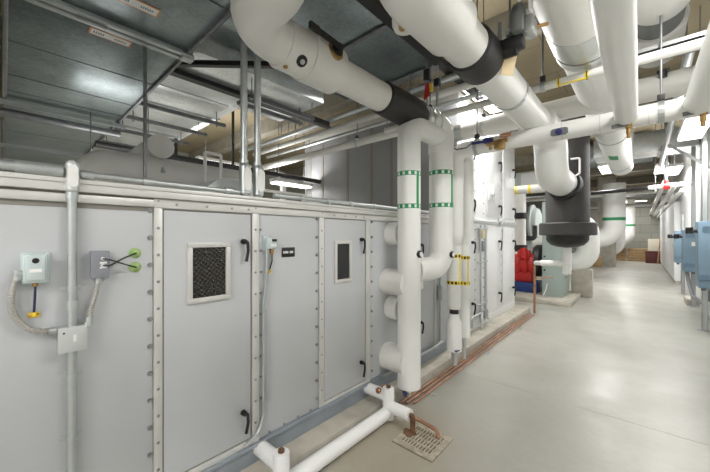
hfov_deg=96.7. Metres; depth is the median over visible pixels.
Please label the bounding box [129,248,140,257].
plug
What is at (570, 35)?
insulated pipe
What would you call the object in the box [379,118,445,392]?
insulated riser
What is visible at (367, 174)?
handler
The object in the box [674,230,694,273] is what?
electrical cabinet
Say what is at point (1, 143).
strut
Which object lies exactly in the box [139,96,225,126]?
strut
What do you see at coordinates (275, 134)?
hanger
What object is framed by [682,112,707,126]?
valve
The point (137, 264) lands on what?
plug
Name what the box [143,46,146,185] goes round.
post
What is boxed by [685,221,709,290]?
electrical cabinet
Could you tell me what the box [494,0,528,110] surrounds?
hanger
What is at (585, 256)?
insulated riser
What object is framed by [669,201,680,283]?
electrical cabinet
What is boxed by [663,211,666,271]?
electrical cabinet
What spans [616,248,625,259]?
stack
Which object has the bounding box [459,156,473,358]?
insulated riser
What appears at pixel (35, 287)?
cable
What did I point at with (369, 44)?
duct
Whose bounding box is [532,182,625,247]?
insulated riser
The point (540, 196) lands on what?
pipe
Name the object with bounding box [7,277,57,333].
conduit
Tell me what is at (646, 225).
wall
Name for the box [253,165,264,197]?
fitting
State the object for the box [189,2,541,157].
wall
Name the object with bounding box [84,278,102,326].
conduit
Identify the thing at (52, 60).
duct
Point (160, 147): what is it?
insulated pipe
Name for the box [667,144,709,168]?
brace
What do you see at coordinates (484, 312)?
pipe
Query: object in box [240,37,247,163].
conduit
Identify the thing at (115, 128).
strut
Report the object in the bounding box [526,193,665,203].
pipe
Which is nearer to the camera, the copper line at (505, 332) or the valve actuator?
the valve actuator
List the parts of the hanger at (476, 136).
rod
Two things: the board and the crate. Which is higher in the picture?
the board
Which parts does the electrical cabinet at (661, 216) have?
door, door, door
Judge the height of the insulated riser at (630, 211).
3.980 m
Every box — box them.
[57,323,86,354]
[90,250,109,278]
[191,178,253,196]
[499,219,504,224]
[593,257,601,266]
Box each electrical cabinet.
[663,211,666,271]
[667,231,680,263]
[669,201,680,283]
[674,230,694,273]
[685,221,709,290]
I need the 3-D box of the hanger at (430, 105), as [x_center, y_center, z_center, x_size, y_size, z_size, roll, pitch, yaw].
[0.797,-2.122,3.348,0.293,2.156,0.044,0,0,42]
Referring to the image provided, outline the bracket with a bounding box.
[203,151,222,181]
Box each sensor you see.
[13,252,49,286]
[263,236,276,255]
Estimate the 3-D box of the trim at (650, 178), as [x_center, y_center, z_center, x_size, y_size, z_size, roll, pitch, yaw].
[10.883,-3.010,21.023,14.000,0.380,0.240,0,0,42]
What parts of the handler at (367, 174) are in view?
panel, cap rail, access door, access door, handle, handle, rail, access door, access door, access door, access door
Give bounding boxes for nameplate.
[282,247,294,256]
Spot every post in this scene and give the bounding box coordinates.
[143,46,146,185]
[679,214,686,293]
[688,146,698,307]
[697,129,709,330]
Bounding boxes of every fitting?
[65,160,79,191]
[239,163,251,195]
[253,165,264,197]
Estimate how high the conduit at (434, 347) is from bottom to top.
0.066 m
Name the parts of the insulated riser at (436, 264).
pipe dial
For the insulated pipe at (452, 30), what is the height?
2.665 m
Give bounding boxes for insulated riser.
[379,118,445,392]
[384,124,454,319]
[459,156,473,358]
[515,194,527,251]
[515,218,599,297]
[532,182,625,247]
[625,199,634,244]
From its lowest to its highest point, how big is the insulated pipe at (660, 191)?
1.740 m
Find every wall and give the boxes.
[0,119,304,201]
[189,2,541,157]
[285,95,685,178]
[515,144,593,166]
[526,196,658,257]
[590,158,672,175]
[659,125,709,318]
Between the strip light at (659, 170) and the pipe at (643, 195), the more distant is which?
the pipe at (643, 195)
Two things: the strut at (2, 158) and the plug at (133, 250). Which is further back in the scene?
the strut at (2, 158)
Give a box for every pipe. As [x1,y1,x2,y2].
[0,107,120,137]
[76,134,238,189]
[95,140,320,183]
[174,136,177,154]
[230,0,453,154]
[232,111,233,164]
[253,383,414,471]
[262,130,397,169]
[380,0,576,195]
[384,37,703,132]
[415,416,440,438]
[446,97,709,365]
[453,95,602,142]
[515,184,544,194]
[526,187,681,198]
[526,189,675,201]
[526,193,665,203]
[532,0,633,175]
[540,202,667,210]
[540,260,563,265]
[541,206,657,211]
[588,0,637,124]
[591,122,690,194]
[616,232,624,253]
[637,0,689,67]
[638,66,694,103]
[649,174,663,214]
[653,155,676,216]
[656,175,684,218]
[683,21,709,115]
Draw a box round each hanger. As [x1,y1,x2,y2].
[90,108,148,151]
[273,134,303,176]
[354,102,359,146]
[409,73,410,93]
[429,62,443,127]
[472,0,480,155]
[479,0,485,136]
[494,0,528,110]
[539,30,545,92]
[594,136,626,145]
[654,124,655,193]
[657,15,664,124]
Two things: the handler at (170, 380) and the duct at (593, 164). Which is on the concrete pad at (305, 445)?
the handler at (170, 380)
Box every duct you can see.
[3,0,230,172]
[103,35,323,145]
[210,0,435,102]
[590,147,652,168]
[594,126,699,163]
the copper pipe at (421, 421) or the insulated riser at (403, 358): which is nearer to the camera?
the copper pipe at (421, 421)
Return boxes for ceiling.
[0,0,709,194]
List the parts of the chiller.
leg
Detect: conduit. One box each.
[0,159,62,176]
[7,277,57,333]
[60,191,81,471]
[79,170,239,193]
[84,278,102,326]
[239,72,458,152]
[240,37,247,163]
[244,256,268,447]
[248,77,460,151]
[253,53,261,166]
[253,81,473,155]
[266,76,482,158]
[273,193,428,213]
[382,340,442,376]
[437,276,444,345]
[658,22,694,166]
[685,272,700,303]
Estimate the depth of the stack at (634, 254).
20.22 m
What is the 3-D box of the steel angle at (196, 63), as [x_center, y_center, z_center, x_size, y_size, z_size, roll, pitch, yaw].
[-1.202,-1.622,2.974,1.097,0.056,0.050,0,0,-2]
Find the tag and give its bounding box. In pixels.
[28,311,39,317]
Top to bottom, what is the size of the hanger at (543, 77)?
1.962 m
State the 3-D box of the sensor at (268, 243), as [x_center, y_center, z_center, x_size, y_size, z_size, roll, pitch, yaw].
[-0.569,0.065,2.117,0.047,0.134,0.085,0,0,42]
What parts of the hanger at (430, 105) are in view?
rod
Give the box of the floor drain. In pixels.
[392,421,453,461]
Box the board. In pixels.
[648,239,659,250]
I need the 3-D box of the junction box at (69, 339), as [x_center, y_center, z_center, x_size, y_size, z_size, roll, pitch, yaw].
[-1.228,0.444,1.373,0.057,0.107,0.094,0,0,42]
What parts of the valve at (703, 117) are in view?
lever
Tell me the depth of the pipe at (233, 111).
7.92 m
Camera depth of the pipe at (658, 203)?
16.16 m
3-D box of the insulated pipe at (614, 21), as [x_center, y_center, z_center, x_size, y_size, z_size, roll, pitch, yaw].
[-0.275,-0.955,-0.183,0.146,0.146,7.360,0,0,42]
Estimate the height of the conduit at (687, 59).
1.328 m
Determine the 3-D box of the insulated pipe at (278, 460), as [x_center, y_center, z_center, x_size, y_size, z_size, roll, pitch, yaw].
[-0.629,1.444,1.711,0.507,0.288,2.898,0,0,42]
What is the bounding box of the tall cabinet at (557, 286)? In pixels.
[542,202,568,297]
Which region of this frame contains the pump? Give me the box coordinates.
[515,245,541,292]
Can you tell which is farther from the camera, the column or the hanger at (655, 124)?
the column
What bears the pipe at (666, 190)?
attached to the wall at (684, 175)
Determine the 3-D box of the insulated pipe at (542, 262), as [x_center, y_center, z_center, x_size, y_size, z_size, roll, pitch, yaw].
[2.962,0.447,4.671,0.377,0.186,0.090,0,0,42]
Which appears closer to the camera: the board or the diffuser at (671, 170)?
the diffuser at (671, 170)
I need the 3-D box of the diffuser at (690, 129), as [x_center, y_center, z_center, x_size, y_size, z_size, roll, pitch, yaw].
[5.149,-1.636,4.783,0.280,0.032,1.480,0,0,42]
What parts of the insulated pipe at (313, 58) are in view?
lever, valve stem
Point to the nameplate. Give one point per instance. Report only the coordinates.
(286, 251)
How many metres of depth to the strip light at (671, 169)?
7.63 m
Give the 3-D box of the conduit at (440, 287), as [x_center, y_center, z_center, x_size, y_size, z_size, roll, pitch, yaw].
[1.055,0.725,3.895,0.070,1.250,0.080,0,0,42]
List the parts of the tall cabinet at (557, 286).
door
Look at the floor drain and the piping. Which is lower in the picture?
the floor drain
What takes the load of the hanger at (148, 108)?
hanging from the ceiling
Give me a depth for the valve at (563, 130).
2.80 m
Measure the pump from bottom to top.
1.259 m
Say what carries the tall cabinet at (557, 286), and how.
on the concrete pad at (570, 298)
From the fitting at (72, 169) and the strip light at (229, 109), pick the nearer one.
the fitting at (72, 169)
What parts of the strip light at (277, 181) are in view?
rod, rod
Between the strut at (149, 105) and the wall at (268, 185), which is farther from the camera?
the wall at (268, 185)
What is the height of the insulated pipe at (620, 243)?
1.900 m
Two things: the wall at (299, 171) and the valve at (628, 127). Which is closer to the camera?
the valve at (628, 127)
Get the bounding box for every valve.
[402,390,410,396]
[423,63,440,107]
[454,132,510,150]
[551,127,567,135]
[611,123,632,137]
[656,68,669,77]
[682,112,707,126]
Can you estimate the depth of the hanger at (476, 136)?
3.39 m
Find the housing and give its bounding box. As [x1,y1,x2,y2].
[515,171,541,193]
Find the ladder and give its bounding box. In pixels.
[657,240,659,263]
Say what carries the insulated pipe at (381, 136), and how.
hanging from the ceiling
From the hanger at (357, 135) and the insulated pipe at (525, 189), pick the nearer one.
the hanger at (357, 135)
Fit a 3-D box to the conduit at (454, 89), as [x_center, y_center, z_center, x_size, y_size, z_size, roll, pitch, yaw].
[-0.379,-2.458,5.216,4.850,1.484,0.087,0,0,42]
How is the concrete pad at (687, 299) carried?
on the floor
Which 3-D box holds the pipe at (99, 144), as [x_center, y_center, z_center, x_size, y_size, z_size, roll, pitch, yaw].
[-1.971,-1.140,5.280,0.084,0.084,3.700,0,0,42]
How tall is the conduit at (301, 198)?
0.048 m
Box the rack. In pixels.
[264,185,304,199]
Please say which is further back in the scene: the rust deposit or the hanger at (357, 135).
the hanger at (357, 135)
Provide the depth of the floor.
3.11 m
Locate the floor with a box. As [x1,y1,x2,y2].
[318,258,709,471]
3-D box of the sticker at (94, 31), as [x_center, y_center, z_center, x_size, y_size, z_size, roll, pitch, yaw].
[-1.720,-1.397,2.227,0.090,0.004,0.235,0,0,42]
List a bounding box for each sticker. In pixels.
[88,27,132,46]
[118,0,160,17]
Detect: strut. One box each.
[0,0,125,130]
[0,17,82,156]
[0,53,64,167]
[102,136,135,146]
[113,123,188,144]
[126,110,206,136]
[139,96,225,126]
[195,126,251,167]
[237,100,302,126]
[248,78,314,121]
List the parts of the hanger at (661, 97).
rod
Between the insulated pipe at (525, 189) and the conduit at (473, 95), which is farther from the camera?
the insulated pipe at (525, 189)
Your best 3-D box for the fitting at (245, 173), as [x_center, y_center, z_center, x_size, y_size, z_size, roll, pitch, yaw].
[-0.704,-0.359,2.023,0.074,0.225,0.070,0,0,42]
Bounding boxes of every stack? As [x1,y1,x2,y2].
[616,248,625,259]
[628,248,647,260]
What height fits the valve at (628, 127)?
0.125 m
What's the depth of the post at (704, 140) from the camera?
5.36 m
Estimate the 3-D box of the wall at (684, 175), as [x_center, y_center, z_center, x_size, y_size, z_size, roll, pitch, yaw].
[9.691,-0.815,9.102,0.200,5.070,34.500,0,0,42]
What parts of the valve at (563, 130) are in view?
knob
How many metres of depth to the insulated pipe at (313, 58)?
2.02 m
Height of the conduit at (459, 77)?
1.414 m
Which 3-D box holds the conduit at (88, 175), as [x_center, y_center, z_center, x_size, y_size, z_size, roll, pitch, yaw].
[-0.967,-0.272,1.672,0.040,0.040,0.754,0,0,42]
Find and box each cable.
[33,286,36,312]
[102,258,136,267]
[103,253,136,265]
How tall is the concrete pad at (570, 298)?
0.100 m
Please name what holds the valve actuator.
attached to the insulated pipe at (452, 30)
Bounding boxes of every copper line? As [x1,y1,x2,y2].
[399,314,527,403]
[405,314,530,403]
[413,314,534,403]
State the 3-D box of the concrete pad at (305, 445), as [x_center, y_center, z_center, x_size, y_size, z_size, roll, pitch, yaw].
[-1.555,1.540,3.726,3.900,0.120,11.250,0,0,42]
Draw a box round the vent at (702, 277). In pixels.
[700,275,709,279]
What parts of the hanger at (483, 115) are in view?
rod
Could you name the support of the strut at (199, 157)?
hanging from the ceiling
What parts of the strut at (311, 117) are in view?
rod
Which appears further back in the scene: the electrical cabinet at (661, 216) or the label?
the electrical cabinet at (661, 216)
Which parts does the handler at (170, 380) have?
panel, rail, frame post, access door, sill rail, handle, handle, frame post, casing, panel, rail, frame post, rail, access door, sill rail, handle, handle, frame post, panel, access door, panel, frame post, panel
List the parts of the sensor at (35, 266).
label plate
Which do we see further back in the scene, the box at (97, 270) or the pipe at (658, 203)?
the pipe at (658, 203)
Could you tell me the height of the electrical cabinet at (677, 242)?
0.910 m
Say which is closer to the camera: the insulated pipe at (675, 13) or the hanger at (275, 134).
the insulated pipe at (675, 13)
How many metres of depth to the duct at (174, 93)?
3.82 m
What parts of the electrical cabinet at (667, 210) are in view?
door, door, door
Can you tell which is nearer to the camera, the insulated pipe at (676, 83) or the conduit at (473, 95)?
the insulated pipe at (676, 83)
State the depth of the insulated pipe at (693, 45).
2.50 m
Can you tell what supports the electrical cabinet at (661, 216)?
on the floor
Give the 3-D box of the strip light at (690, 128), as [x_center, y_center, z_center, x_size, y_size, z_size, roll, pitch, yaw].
[5.149,-2.410,4.783,0.300,1.580,1.500,0,0,42]
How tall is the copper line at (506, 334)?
0.030 m
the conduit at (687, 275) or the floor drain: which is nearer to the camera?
the floor drain
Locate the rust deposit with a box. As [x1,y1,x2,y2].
[403,428,416,436]
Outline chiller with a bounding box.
[526,205,541,251]
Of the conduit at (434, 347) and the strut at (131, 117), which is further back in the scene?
the strut at (131, 117)
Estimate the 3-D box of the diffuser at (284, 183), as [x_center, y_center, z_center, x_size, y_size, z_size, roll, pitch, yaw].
[-1.268,-1.022,6.358,0.200,0.032,0.880,0,0,42]
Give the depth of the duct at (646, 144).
7.55 m
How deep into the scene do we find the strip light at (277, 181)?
6.23 m
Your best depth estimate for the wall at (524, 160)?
12.51 m
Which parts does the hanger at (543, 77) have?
rod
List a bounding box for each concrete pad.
[240,305,529,471]
[515,287,580,306]
[684,296,698,306]
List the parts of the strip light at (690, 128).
rod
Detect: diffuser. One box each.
[270,181,311,188]
[463,90,500,113]
[654,166,663,173]
[666,166,682,175]
[678,115,709,140]
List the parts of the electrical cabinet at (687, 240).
disconnect handle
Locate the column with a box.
[598,176,615,265]
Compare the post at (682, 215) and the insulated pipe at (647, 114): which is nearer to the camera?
the insulated pipe at (647, 114)
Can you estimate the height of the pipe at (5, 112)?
0.088 m
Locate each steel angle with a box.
[170,69,330,128]
[178,60,274,68]
[356,0,483,99]
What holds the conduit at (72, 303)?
attached to the handler at (170, 380)
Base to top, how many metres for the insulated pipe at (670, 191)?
1.850 m
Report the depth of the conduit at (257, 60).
2.08 m
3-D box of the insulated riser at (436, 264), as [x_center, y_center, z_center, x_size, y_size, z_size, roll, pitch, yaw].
[0.688,-0.179,3.284,0.882,2.021,0.323,0,0,-36]
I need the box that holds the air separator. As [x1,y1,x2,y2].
[539,116,597,273]
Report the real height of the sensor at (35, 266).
0.138 m
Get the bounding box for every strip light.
[173,106,237,143]
[270,112,312,188]
[456,84,500,113]
[598,163,610,173]
[654,163,668,173]
[665,152,683,175]
[677,6,709,140]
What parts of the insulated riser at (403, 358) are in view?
pipe dial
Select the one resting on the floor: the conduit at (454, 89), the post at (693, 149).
the post at (693, 149)
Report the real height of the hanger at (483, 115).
1.876 m
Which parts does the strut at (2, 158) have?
rod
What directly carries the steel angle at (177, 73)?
attached to the duct at (174, 93)
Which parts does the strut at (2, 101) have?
rod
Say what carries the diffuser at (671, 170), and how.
attached to the strip light at (671, 169)
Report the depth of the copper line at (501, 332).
3.78 m
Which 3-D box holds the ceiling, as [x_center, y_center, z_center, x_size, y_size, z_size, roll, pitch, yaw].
[4.419,-3.275,13.858,14.000,0.150,34.500,0,0,42]
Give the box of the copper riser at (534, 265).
[533,262,552,312]
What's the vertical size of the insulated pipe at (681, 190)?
1.990 m
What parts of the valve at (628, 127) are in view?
lever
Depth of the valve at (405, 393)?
2.94 m
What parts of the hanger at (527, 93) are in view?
rod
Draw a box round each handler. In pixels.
[0,171,449,471]
[305,92,516,330]
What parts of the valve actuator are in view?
stem, plate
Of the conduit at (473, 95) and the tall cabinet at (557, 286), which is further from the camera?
the tall cabinet at (557, 286)
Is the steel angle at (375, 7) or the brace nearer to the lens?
the steel angle at (375, 7)
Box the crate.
[645,251,660,263]
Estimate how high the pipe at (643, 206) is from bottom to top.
0.135 m
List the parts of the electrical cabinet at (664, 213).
door, door, door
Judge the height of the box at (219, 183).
0.130 m
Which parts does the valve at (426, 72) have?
red handle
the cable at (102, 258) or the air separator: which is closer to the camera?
the cable at (102, 258)
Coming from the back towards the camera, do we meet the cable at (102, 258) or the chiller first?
the chiller
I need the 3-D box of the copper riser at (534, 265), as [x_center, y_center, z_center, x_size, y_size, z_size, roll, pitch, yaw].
[3.895,1.060,6.552,0.500,1.040,0.056,0,0,-18]
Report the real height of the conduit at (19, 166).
0.054 m
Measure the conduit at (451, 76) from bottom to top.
1.474 m
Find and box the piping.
[476,225,487,320]
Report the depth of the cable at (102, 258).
1.47 m
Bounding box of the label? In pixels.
[488,184,494,200]
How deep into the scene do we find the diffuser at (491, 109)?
5.01 m
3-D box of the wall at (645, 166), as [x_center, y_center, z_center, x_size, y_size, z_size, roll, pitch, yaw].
[7.869,-3.010,17.682,14.000,0.380,0.240,0,0,42]
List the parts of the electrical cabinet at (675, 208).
door, door, door, door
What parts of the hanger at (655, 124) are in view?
rod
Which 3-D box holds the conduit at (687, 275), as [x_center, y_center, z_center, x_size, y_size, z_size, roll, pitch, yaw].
[6.984,1.063,6.465,0.093,0.538,1.358,0,0,35]
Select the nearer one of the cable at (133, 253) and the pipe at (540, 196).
the cable at (133, 253)
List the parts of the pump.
casing, motor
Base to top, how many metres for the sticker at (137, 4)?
0.004 m
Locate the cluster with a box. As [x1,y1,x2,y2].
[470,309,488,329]
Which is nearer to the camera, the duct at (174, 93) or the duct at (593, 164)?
the duct at (174, 93)
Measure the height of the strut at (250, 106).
0.252 m
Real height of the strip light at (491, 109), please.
1.180 m
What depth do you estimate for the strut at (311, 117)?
3.70 m
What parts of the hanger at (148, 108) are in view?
rod, rod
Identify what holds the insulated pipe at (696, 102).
hanging from the ceiling
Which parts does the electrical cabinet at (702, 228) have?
disconnect handle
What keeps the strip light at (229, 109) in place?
hanging from the ceiling
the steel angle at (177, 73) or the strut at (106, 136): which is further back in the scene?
the strut at (106, 136)
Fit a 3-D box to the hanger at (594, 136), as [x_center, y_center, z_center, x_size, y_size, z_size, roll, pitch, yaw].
[3.790,-2.268,4.662,0.427,1.864,0.044,0,0,42]
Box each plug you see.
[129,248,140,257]
[129,262,140,271]
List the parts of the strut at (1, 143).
rod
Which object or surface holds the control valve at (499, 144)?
attached to the insulated pipe at (647, 114)
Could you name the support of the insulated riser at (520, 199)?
on the concrete pad at (570, 298)
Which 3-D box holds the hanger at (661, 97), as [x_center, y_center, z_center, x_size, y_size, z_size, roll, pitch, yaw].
[2.366,-2.033,2.444,0.044,2.334,0.177,0,0,42]
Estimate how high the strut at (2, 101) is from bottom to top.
1.907 m
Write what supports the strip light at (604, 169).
hanging from the ceiling
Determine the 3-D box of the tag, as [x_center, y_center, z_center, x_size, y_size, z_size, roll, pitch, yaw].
[-1.325,0.325,1.304,0.014,0.024,0.036,0,0,42]
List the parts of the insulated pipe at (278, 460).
copper spout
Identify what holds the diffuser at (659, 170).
attached to the strip light at (659, 170)
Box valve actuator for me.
[498,0,548,59]
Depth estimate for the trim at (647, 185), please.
21.86 m
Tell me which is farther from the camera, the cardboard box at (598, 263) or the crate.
the crate
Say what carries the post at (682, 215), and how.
on the floor
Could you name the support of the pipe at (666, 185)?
hanging from the ceiling
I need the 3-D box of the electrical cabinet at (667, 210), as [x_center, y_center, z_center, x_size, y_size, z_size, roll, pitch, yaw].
[13.156,0.225,13.215,0.160,2.750,2.350,0,0,42]
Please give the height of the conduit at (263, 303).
1.195 m

